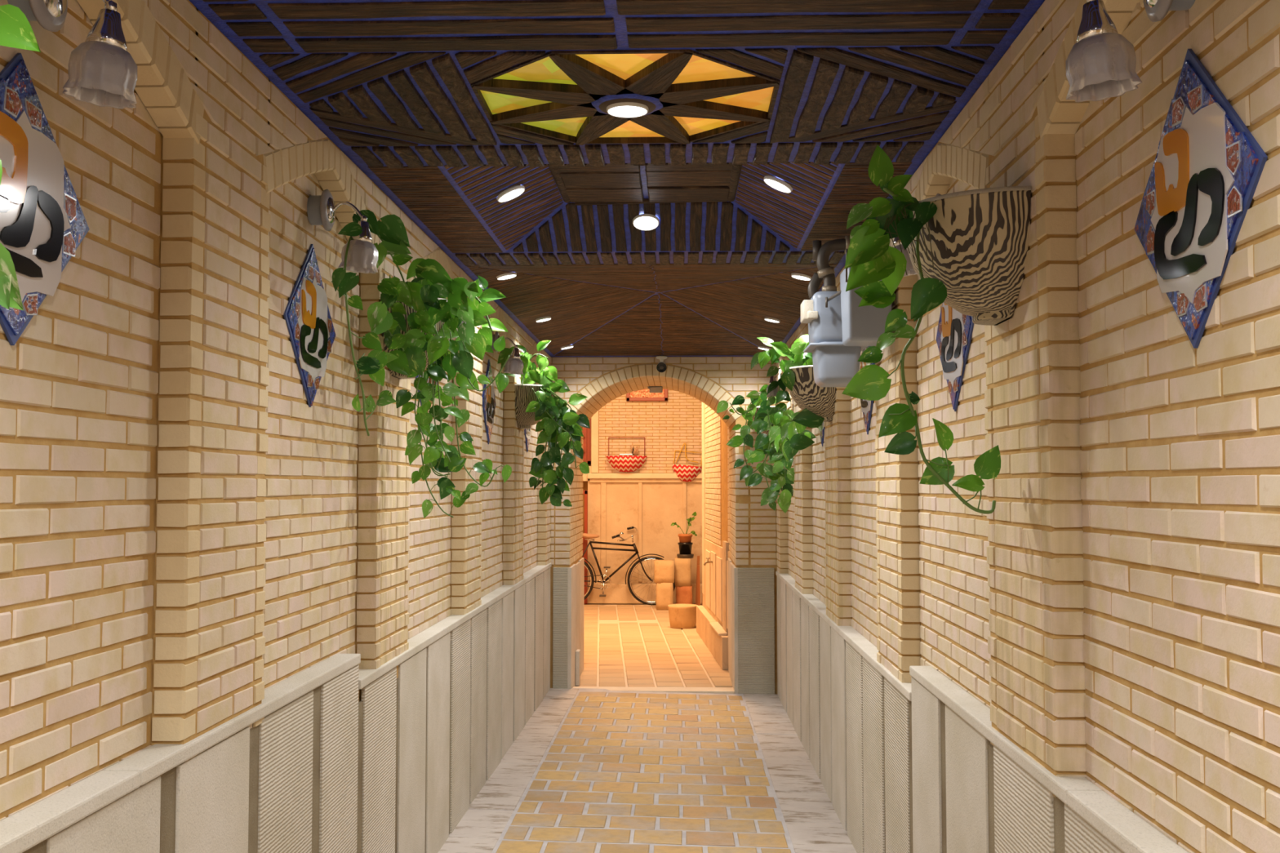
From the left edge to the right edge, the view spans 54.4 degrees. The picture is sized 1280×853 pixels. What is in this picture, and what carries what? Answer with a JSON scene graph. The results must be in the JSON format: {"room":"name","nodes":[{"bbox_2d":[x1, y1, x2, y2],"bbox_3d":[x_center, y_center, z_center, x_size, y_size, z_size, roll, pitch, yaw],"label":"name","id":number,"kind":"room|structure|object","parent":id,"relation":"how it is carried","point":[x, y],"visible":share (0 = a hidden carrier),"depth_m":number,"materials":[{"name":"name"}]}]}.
{"room":"brick corridor","nodes":[
{"label":"brick corridor","id":0,"kind":"room"},
{"bbox_2d":[0,0,551,852],"bbox_3d":[-1.067,0.613,3.842,0.280,3.070,12.860,0,-3,2],"label":"wall","id":1,"kind":"structure","parent":0,"point":[233,619],"depth_m":2.91,"materials":[{"name":"brick"}]},
{"bbox_2d":[0,4,40,311],"bbox_3d":[-0.895,-0.390,1.337,0.248,0.445,0.672,0,-3,2],"label":"pothos","id":2,"kind":"object","parent":1,"relation":"attached to","point":[16,31],"visible":1,"depth_m":1.64,"materials":[{"name":"plant"}]},
{"bbox_2d":[0,53,88,345],"bbox_3d":[-1.056,-0.388,2.115,0.016,0.502,0.516,0,-3,2],"label":"tile plaque","id":3,"kind":"object","parent":1,"relation":"attached to","point":[43,223],"visible":0.88,"depth_m":2.14,"materials":[{"name":"blue"}]},
{"bbox_2d":[7,0,137,109],"bbox_3d":[-0.959,-0.678,2.121,0.210,0.257,0.136,0,-3,2],"label":"wall lamp","id":4,"kind":"object","parent":1,"relation":"attached to","point":[102,72],"visible":1,"depth_m":2.09,"materials":[{"name":"white glass"}]},
{"bbox_2d":[84,8,127,51],"bbox_3d":[-0.905,-0.671,2.111,0.068,0.068,0.068,0,-3,2],"label":"socket","id":5,"kind":"object","parent":4,"relation":"attached to","point":[106,33],"depth_m":2.09,"materials":[{"name":"silver metal"}]},
{"bbox_2d":[283,244,335,407],"bbox_3d":[-1.002,-0.310,3.807,0.016,0.502,0.516,0,-3,2],"label":"tile plaque","id":6,"kind":"object","parent":1,"relation":"attached to","point":[307,316],"visible":1,"depth_m":3.77,"materials":[{"name":"blue"}]},
{"bbox_2d":[306,189,377,273],"bbox_3d":[-0.905,-0.600,3.814,0.210,0.257,0.136,0,-3,2],"label":"wall lamp","id":7,"kind":"object","parent":1,"relation":"attached to","point":[362,255],"visible":0.98,"depth_m":3.78,"materials":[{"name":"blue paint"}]},
{"bbox_2d":[351,221,372,243],"bbox_3d":[-0.851,-0.593,3.804,0.068,0.068,0.068,0,-3,2],"label":"socket","id":8,"kind":"object","parent":7,"relation":"attached to","point":[365,237],"depth_m":3.78,"materials":[{"name":"silver metal"}]},
{"bbox_2d":[331,209,511,518],"bbox_3d":[-0.697,-0.195,4.218,0.460,1.028,1.334,0,-3,2],"label":"pothos","id":9,"kind":"object","parent":1,"relation":"attached to","point":[416,322],"visible":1,"depth_m":4.36,"materials":[{"name":"plant"}]},
{"bbox_2d":[380,300,457,378],"bbox_3d":[-0.790,-0.318,4.647,0.245,0.268,0.490,0,-3,2],"label":"bowl","id":10,"kind":"object","parent":9,"relation":"on","point":[415,336],"depth_m":4.42,"materials":[{"name":"wood"}]},
{"bbox_2d":[415,370,437,413],"bbox_3d":[-0.946,-0.229,5.554,0.016,0.502,0.516,0,-3,2],"label":"tile plaque","id":11,"kind":"object","parent":1,"relation":"attached to","point":[429,380],"visible":0.09,"depth_m":5.56,"materials":[{"name":"blue"}]},
{"bbox_2d":[481,359,496,444],"bbox_3d":[-0.889,-0.146,7.352,0.016,0.502,0.516,0,-3,2],"label":"tile plaque","id":12,"kind":"object","parent":1,"relation":"attached to","point":[489,403],"visible":0.97,"depth_m":7.31,"materials":[{"name":"blue"}]},
{"bbox_2d":[490,331,523,374],"bbox_3d":[-0.792,-0.436,7.358,0.210,0.257,0.136,0,-3,2],"label":"wall lamp","id":13,"kind":"object","parent":1,"relation":"attached to","point":[514,365],"visible":0.8,"depth_m":7.32,"materials":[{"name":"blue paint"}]},
{"bbox_2d":[509,347,520,359],"bbox_3d":[-0.738,-0.429,7.348,0.068,0.068,0.068,0,-3,2],"label":"socket","id":14,"kind":"object","parent":13,"relation":"attached to","point":[515,354],"depth_m":7.33,"materials":[{"name":"silver metal"}]},
{"bbox_2d":[524,426,531,452],"bbox_3d":[-0.829,-0.060,9.214,0.016,0.502,0.516,0,-3,2],"label":"tile plaque","id":15,"kind":"object","parent":1,"relation":"attached to","point":[527,431],"visible":0.28,"depth_m":9.16,"materials":[{"name":"blue"}]},
{"bbox_2d":[497,340,590,506],"bbox_3d":[-0.595,-0.026,7.902,0.529,1.077,1.156,0,-3,2],"label":"pothos","id":16,"kind":"object","parent":1,"relation":"attached to","point":[535,403],"visible":0.98,"depth_m":8.01,"materials":[{"name":"plant"}]},
{"bbox_2d":[515,385,555,428],"bbox_3d":[-0.675,-0.122,8.240,0.245,0.268,0.490,0,-3,2],"label":"bowl","id":17,"kind":"object","parent":16,"relation":"on","point":[525,395],"depth_m":8.03,"materials":[{"name":"wood"}]},
{"bbox_2d":[189,0,1044,357],"bbox_3d":[-0.012,-0.989,3.897,1.930,0.265,12.890,0,-3,2],"label":"ceiling","id":18,"kind":"structure","parent":0,"point":[388,82],"depth_m":3.82,"materials":[{"name":"brown wood"}]},
{"bbox_2d":[496,271,516,279],"bbox_3d":[-0.691,-0.779,6.444,0.104,0.036,0.105,0,-3,-6],"label":"recessed light","id":19,"kind":"object","parent":18,"relation":"in","point":[509,275],"visible":1,"depth_m":6.42,"materials":[{"name":"white plastic"}]},
{"bbox_2d":[497,275,515,279],"bbox_3d":[-0.689,-0.772,6.443,0.097,0.002,0.097,-12,-3,1],"label":"diffuser","id":20,"kind":"object","parent":19,"relation":"attached to","point":[500,277],"depth_m":6.44,"materials":[{"name":"white plastic"}]},
{"bbox_2d":[496,185,524,202],"bbox_3d":[-0.494,-0.890,4.756,0.108,0.060,0.116,0,-3,-5],"label":"recessed light","id":21,"kind":"object","parent":18,"relation":"in","point":[512,193],"visible":1,"depth_m":4.73,"materials":[{"name":"white plastic"}]},
{"bbox_2d":[498,188,524,201],"bbox_3d":[-0.491,-0.883,4.756,0.107,0.002,0.107,-25,-3,1],"label":"diffuser","id":22,"kind":"object","parent":21,"relation":"attached to","point":[508,194],"depth_m":4.74,"materials":[{"name":"white plastic"}]},
{"bbox_2d":[535,315,551,322],"bbox_3d":[-0.632,-0.702,8.142,0.104,0.036,0.105,0,-3,9],"label":"recessed light","id":23,"kind":"object","parent":18,"relation":"in","point":[544,318],"visible":1,"depth_m":8.11,"materials":[{"name":"white plastic"}]},
{"bbox_2d":[537,318,551,321],"bbox_3d":[-0.630,-0.695,8.142,0.097,0.002,0.097,-12,-3,1],"label":"diffuser","id":24,"kind":"object","parent":23,"relation":"attached to","point":[538,319],"depth_m":8.12,"materials":[{"name":"white plastic"}]},
{"bbox_2d":[560,344,573,349],"bbox_3d":[-0.575,-0.626,9.808,0.104,0.036,0.105,0,-3,9],"label":"recessed light","id":25,"kind":"object","parent":18,"relation":"in","point":[570,346],"visible":1,"depth_m":9.78,"materials":[{"name":"white plastic"}]},
{"bbox_2d":[470,48,780,145],"bbox_3d":[-0.035,-0.943,3.420,0.810,0.140,0.810,0,-3,2],"label":"skylight","id":26,"kind":"object","parent":18,"relation":"attached to","point":[690,95],"visible":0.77,"depth_m":3.34,"materials":[{"name":"yellow glass"}]},
{"bbox_2d":[606,102,648,117],"bbox_3d":[-0.035,-0.871,3.417,0.117,0.016,0.117,0,-3,2],"label":"recessed light","id":27,"kind":"object","parent":26,"relation":"attached to","point":[621,109],"visible":1,"depth_m":3.40,"materials":[{"name":"white plastic"}]},
{"bbox_2d":[608,106,646,116],"bbox_3d":[-0.035,-0.864,3.416,0.107,0.002,0.107,0,-3,2],"label":"diffuser","id":28,"kind":"object","parent":27,"relation":"attached to","point":[615,111],"depth_m":3.41,"materials":[{"name":"white plastic"}]},
{"bbox_2d":[632,213,659,231],"bbox_3d":[0.026,-0.884,5.385,0.116,0.054,0.110,0,-3,-5],"label":"recessed light","id":29,"kind":"object","parent":18,"relation":"in","point":[646,222],"visible":1,"depth_m":5.37,"materials":[{"name":"white plastic"}]},
{"bbox_2d":[757,346,771,350],"bbox_3d":[0.979,-0.615,9.790,0.104,0.036,0.105,0,-3,9],"label":"recessed light","id":30,"kind":"object","parent":18,"relation":"in","point":[758,347],"visible":0.83,"depth_m":9.76,"materials":[{"name":"white plastic"}]},
{"bbox_2d":[764,316,780,323],"bbox_3d":[0.870,-0.702,8.189,0.104,0.036,0.105,0,-3,9],"label":"recessed light","id":31,"kind":"object","parent":18,"relation":"in","point":[769,319],"visible":1,"depth_m":8.16,"materials":[{"name":"white plastic"}]},
{"bbox_2d":[764,319,778,322],"bbox_3d":[0.868,-0.695,8.189,0.097,0.002,0.097,12,-2,2],"label":"diffuser","id":32,"kind":"object","parent":31,"relation":"attached to","point":[769,320],"depth_m":8.17,"materials":[{"name":"white plastic"}]},
{"bbox_2d":[763,175,792,193],"bbox_3d":[0.516,-0.904,4.645,0.108,0.060,0.116,0,-3,9],"label":"recessed light","id":33,"kind":"object","parent":18,"relation":"in","point":[775,183],"visible":1,"depth_m":4.62,"materials":[{"name":"white plastic"}]},
{"bbox_2d":[764,178,790,192],"bbox_3d":[0.512,-0.898,4.645,0.107,0.003,0.107,25,-2,3],"label":"diffuser","id":34,"kind":"object","parent":33,"relation":"attached to","point":[773,184],"depth_m":4.64,"materials":[{"name":"white plastic"}]},
{"bbox_2d":[791,272,811,280],"bbox_3d":[0.836,-0.777,6.453,0.104,0.036,0.105,0,-3,9],"label":"recessed light","id":35,"kind":"object","parent":18,"relation":"in","point":[798,276],"visible":0.98,"depth_m":6.43,"materials":[{"name":"white plastic"}]},
{"bbox_2d":[791,275,809,279],"bbox_3d":[0.834,-0.770,6.453,0.097,0.002,0.097,12,-2,2],"label":"diffuser","id":36,"kind":"object","parent":35,"relation":"attached to","point":[801,277],"depth_m":6.44,"materials":[{"name":"white plastic"}]},
{"bbox_2d":[582,389,702,604],"bbox_3d":[-0.418,0.033,18.261,4.400,5.640,0.760,0,-3,2],"label":"wall","id":37,"kind":"structure","parent":0,"point":[649,499],"depth_m":17.96,"materials":[{"name":"paint"}]},
{"bbox_2d":[582,490,587,604],"bbox_3d":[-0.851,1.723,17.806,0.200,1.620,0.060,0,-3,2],"label":"door","id":38,"kind":"structure","parent":37,"relation":"in","point":[584,492],"depth_m":17.79,"materials":[{"name":"brown wood"}]},
{"bbox_2d":[582,418,591,464],"bbox_3d":[-0.961,0.069,18.182,0.520,0.980,0.069,0,-3,2],"label":"window","id":39,"kind":"structure","parent":37,"relation":"in","point":[586,432],"depth_m":18.15,"materials":[{"name":"brown wood"}]},
{"bbox_2d":[606,436,647,472],"bbox_3d":[-0.197,0.402,17.841,0.591,0.510,0.302,0,-3,2],"label":"wall basket","id":40,"kind":"object","parent":37,"relation":"on","point":[626,463],"visible":1,"depth_m":17.81,"materials":[{"name":"fabric"}]},
{"bbox_2d":[626,388,667,400],"bbox_3d":[0.103,-0.574,18.024,0.600,0.410,0.045,0,-3,2],"label":"picture frame","id":41,"kind":"object","parent":37,"relation":"attached to","point":[644,394],"visible":0.44,"depth_m":18.01,"materials":[{"name":"brown wood"}]},
{"bbox_2d":[671,443,702,481],"bbox_3d":[0.680,0.512,17.844,0.443,0.563,0.229,0,-3,2],"label":"wall basket","id":42,"kind":"object","parent":37,"relation":"attached to","point":[685,473],"visible":0.97,"depth_m":17.81,"materials":[{"name":"wicker"}]},
{"bbox_2d":[438,688,856,852],"bbox_3d":[-0.027,1.915,3.452,1.960,0.507,13.531,0,-3,2],"label":"floor","id":43,"kind":"structure","parent":0,"point":[590,771],"depth_m":6.81,"materials":[{"name":"brick"}]},
{"bbox_2d":[575,604,732,687],"bbox_3d":[0.101,2.509,14.043,5.700,0.303,7.720,0,-3,2],"label":"floor","id":44,"kind":"structure","parent":0,"point":[625,645],"depth_m":12.68,"materials":[{"name":"beige tile"}]},
{"bbox_2d":[575,649,580,685],"bbox_3d":[-0.529,2.057,10.619,0.032,0.290,0.120,0,-3,2],"label":"stone slab","id":45,"kind":"object","parent":44,"relation":"on","point":[578,651],"visible":1,"depth_m":10.56,"materials":[{"name":"beige stone"}]},
{"bbox_2d":[582,526,675,604],"bbox_3d":[-0.405,1.971,17.564,1.806,1.102,0.550,1,-3,-11],"label":"bicycle","id":46,"kind":"object","parent":44,"relation":"on","point":[589,537],"visible":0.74,"depth_m":17.59,"materials":[{"name":"black metal"}]},
{"bbox_2d":[656,582,673,609],"bbox_3d":[0.340,2.316,17.039,0.241,0.366,0.270,0,-3,2],"label":"stone block","id":47,"kind":"object","parent":44,"relation":"on","point":[664,591],"visible":0.85,"depth_m":16.91,"materials":[{"name":"stone"}]},
{"bbox_2d":[653,560,675,582],"bbox_3d":[0.335,1.985,17.064,0.286,0.297,0.290,0,-3,2],"label":"stone block","id":48,"kind":"object","parent":47,"relation":"on","point":[664,570],"visible":1,"depth_m":16.93,"materials":[{"name":"stone"}]},
{"bbox_2d":[667,604,697,628],"bbox_3d":[0.514,2.268,14.882,0.360,0.262,0.360,0,-3,2],"label":"tub","id":49,"kind":"object","parent":44,"relation":"on","point":[681,615],"visible":0.95,"depth_m":14.74,"materials":[{"name":"stone"}]},
{"bbox_2d":[675,585,692,604],"bbox_3d":[0.615,2.364,17.318,0.230,0.294,0.250,0,-3,2],"label":"stone block","id":50,"kind":"object","parent":44,"relation":"on","point":[683,593],"visible":0.73,"depth_m":17.20,"materials":[{"name":"stone"}]},
{"bbox_2d":[674,557,691,586],"bbox_3d":[0.597,2.026,17.334,0.232,0.384,0.250,0,-3,2],"label":"stone block","id":51,"kind":"object","parent":50,"relation":"on","point":[682,577],"visible":0.94,"depth_m":17.22,"materials":[{"name":"stone"}]},
{"bbox_2d":[671,511,697,558],"bbox_3d":[0.623,1.508,17.348,0.337,0.652,0.240,2,-4,-42],"label":"potted plant","id":52,"kind":"object","parent":51,"relation":"on","point":[685,545],"visible":1,"depth_m":17.28,"materials":[{"name":"green plant"}]},
{"bbox_2d":[695,555,699,604],"bbox_3d":[0.743,2.065,16.091,0.065,0.780,0.030,0,-3,2],"label":"timber","id":53,"kind":"object","parent":44,"relation":"on","point":[698,557],"visible":0.64,"depth_m":16.08,"materials":[{"name":"brown wood"}]},
{"bbox_2d":[697,565,700,605],"bbox_3d":[0.759,2.122,16.028,0.040,0.660,0.030,0,-3,2],"label":"timber","id":54,"kind":"object","parent":44,"relation":"on","point":[698,566],"visible":0.64,"depth_m":16.02,"materials":[{"name":"brown wood"}]},
{"bbox_2d":[550,356,777,694],"bbox_3d":[0.223,0.948,10.877,2.350,3.050,1.378,0,-3,2],"label":"wall","id":55,"kind":"structure","parent":0,"point":[753,584],"depth_m":10.21,"materials":[{"name":"yellow brick"}]},
{"bbox_2d":[566,377,739,565],"bbox_3d":[0.125,0.377,10.917,1.419,1.586,1.360,0,-3,2],"label":"trim","id":56,"kind":"structure","parent":55,"relation":"attached to","point":[677,385],"depth_m":10.88,"materials":[{"name":"yellow brick"}]},
{"bbox_2d":[573,686,734,693],"bbox_3d":[0.106,2.245,10.219,1.332,0.178,0.200,0,-3,2],"label":"trim","id":57,"kind":"structure","parent":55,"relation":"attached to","point":[686,690],"depth_m":10.20,"materials":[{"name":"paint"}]},
{"bbox_2d":[647,386,662,392],"bbox_3d":[0.140,-0.338,11.379,0.135,0.055,0.110,0,-3,2],"label":"soffit box","id":58,"kind":"object","parent":55,"relation":"attached to","point":[652,388],"visible":1,"depth_m":11.32,"materials":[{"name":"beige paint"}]},
{"bbox_2d":[656,355,666,372],"bbox_3d":[0.178,-0.508,10.215,0.092,0.138,0.129,0,-3,2],"label":"security camera","id":59,"kind":"object","parent":55,"relation":"attached to","point":[661,366],"visible":1,"depth_m":10.17,"materials":[{"name":"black plastic"}]},
{"bbox_2d":[702,402,729,635],"bbox_3d":[0.927,-0.256,13.101,0.330,5.140,3.029,0,-3,-2],"label":"wall","id":60,"kind":"structure","parent":0,"point":[715,432],"depth_m":12.99,"materials":[{"name":"brick"}]},
{"bbox_2d":[703,557,712,565],"bbox_3d":[0.761,1.434,13.220,0.068,0.096,0.430,-1,-3,18],"label":"water tap","id":61,"kind":"object","parent":60,"relation":"attached to","point":[708,558],"visible":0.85,"depth_m":13.06,"materials":[{"name":"gold metal"}]},
{"bbox_2d":[696,605,728,670],"bbox_3d":[0.745,2.164,12.984,0.075,0.295,3.027,0,-3,-2],"label":"trim","id":62,"kind":"structure","parent":60,"relation":"attached to","point":[717,645],"depth_m":12.57,"materials":[{"name":"paint"}]},
{"bbox_2d":[709,622,727,635],"bbox_3d":[0.760,1.965,12.104,0.086,0.029,0.950,0,-3,-2],"label":"stone slab","id":63,"kind":"object","parent":62,"relation":"on","point":[716,626],"visible":0.99,"depth_m":12.02,"materials":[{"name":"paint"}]},
{"bbox_2d":[775,0,1279,852],"bbox_3d":[1.039,0.610,3.774,0.275,3.070,12.860,0,-3,2],"label":"wall","id":64,"kind":"structure","parent":0,"point":[1089,661],"depth_m":2.65,"materials":[{"name":"brick"}]},
{"bbox_2d":[716,365,824,513],"bbox_3d":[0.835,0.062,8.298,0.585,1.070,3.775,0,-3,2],"label":"pothos","id":65,"kind":"object","parent":64,"relation":"attached to","point":[778,427],"visible":0.98,"depth_m":8.97,"materials":[{"name":"plant"}]},
{"bbox_2d":[752,407,775,435],"bbox_3d":[0.998,-0.012,9.964,0.220,0.268,0.440,0,-3,2],"label":"bowl","id":66,"kind":"object","parent":65,"relation":"on","point":[757,408],"depth_m":9.86,"materials":[{"name":"ceramic"}]},
{"bbox_2d":[766,367,781,397],"bbox_3d":[1.046,-0.348,9.273,0.210,0.257,0.136,0,-3,2],"label":"wall lamp","id":67,"kind":"object","parent":64,"relation":"attached to","point":[773,393],"visible":0.43,"depth_m":9.24,"materials":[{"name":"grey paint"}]},
{"bbox_2d":[768,376,776,385],"bbox_3d":[0.991,-0.341,9.267,0.068,0.068,0.068,0,-3,2],"label":"socket","id":68,"kind":"object","parent":67,"relation":"attached to","point":[771,378],"depth_m":9.25,"materials":[{"name":"silver metal"}]},
{"bbox_2d":[791,397,794,411],"bbox_3d":[1.143,-0.048,9.260,0.016,0.502,0.516,0,-3,2],"label":"tile plaque","id":69,"kind":"object","parent":64,"relation":"attached to","point":[792,404],"visible":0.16,"depth_m":9.28,"materials":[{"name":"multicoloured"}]},
{"bbox_2d":[751,333,835,422],"bbox_3d":[0.791,-0.261,6.460,0.432,0.461,0.599,0,-3,2],"label":"pothos","id":70,"kind":"object","parent":64,"relation":"attached to","point":[797,375],"visible":0.83,"depth_m":6.39,"materials":[{"name":"plant"}]},
{"bbox_2d":[788,367,835,422],"bbox_3d":[0.878,-0.162,6.510,0.240,0.268,0.480,0,-3,2],"label":"bowl","id":71,"kind":"object","parent":70,"relation":"on","point":[802,388],"depth_m":6.36,"materials":[{"name":"wood"}]},
{"bbox_2d":[818,422,825,446],"bbox_3d":[1.085,-0.132,7.438,0.016,0.502,0.516,0,-3,2],"label":"tile plaque","id":72,"kind":"object","parent":64,"relation":"attached to","point":[821,428],"visible":0.13,"depth_m":7.39,"materials":[{"name":"blue"}]},
{"bbox_2d":[800,235,892,386],"bbox_3d":[0.798,-0.474,4.815,0.310,0.601,0.668,0,-3,2],"label":"gas meter","id":73,"kind":"object","parent":64,"relation":"attached to","point":[839,330],"visible":0.83,"depth_m":4.90,"materials":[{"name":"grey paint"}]},
{"bbox_2d":[859,346,875,434],"bbox_3d":[1.028,-0.214,5.651,0.016,0.502,0.516,0,-3,2],"label":"tile plaque","id":74,"kind":"object","parent":64,"relation":"attached to","point":[866,405],"visible":0.24,"depth_m":5.62,"materials":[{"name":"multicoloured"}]},
{"bbox_2d":[893,193,941,276],"bbox_3d":[0.873,-0.597,3.872,0.210,0.257,0.136,0,-3,2],"label":"wall lamp","id":75,"kind":"object","parent":64,"relation":"attached to","point":[909,268],"visible":0.12,"depth_m":3.82,"materials":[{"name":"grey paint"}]},
{"bbox_2d":[893,236,902,247],"bbox_3d":[0.819,-0.590,3.865,0.068,0.068,0.068,0,-3,2],"label":"socket","id":76,"kind":"object","parent":75,"relation":"attached to","point":[896,242],"depth_m":3.84,"materials":[{"name":"silver metal"}]},
{"bbox_2d":[841,144,1031,514],"bbox_3d":[0.683,-0.224,3.033,0.406,0.867,0.495,0,-3,2],"label":"pothos","id":77,"kind":"object","parent":64,"relation":"attached to","point":[967,250],"visible":1,"depth_m":2.89,"materials":[{"name":"plant"}]},
{"bbox_2d":[906,190,1031,325],"bbox_3d":[0.764,-0.389,3.038,0.245,0.268,0.490,0,-3,2],"label":"bowl","id":78,"kind":"object","parent":77,"relation":"on","point":[967,250],"depth_m":2.87,"materials":[{"name":"wood"}]},
{"bbox_2d":[936,302,973,411],"bbox_3d":[0.970,-0.297,3.859,0.016,0.502,0.516,0,-3,2],"label":"tile plaque","id":79,"kind":"object","parent":64,"relation":"attached to","point":[955,329],"visible":0.8,"depth_m":3.83,"materials":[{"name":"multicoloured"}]},
{"bbox_2d":[1065,0,1195,102],"bbox_3d":[0.816,-0.680,2.080,0.210,0.257,0.136,0,-3,2],"label":"wall lamp","id":80,"kind":"object","parent":64,"relation":"attached to","point":[1101,63],"visible":1,"depth_m":2.05,"materials":[{"name":"white glass"}]},
{"bbox_2d":[1075,0,1118,42],"bbox_3d":[0.762,-0.673,2.073,0.068,0.068,0.068,0,-3,2],"label":"socket","id":81,"kind":"object","parent":80,"relation":"attached to","point":[1096,25],"depth_m":2.05,"materials":[{"name":"silver metal"}]},
{"bbox_2d":[1134,48,1267,348],"bbox_3d":[0.913,-0.380,2.067,0.016,0.502,0.516,0,-3,2],"label":"tile plaque","id":82,"kind":"object","parent":64,"relation":"attached to","point":[1207,168],"visible":1,"depth_m":2.03,"materials":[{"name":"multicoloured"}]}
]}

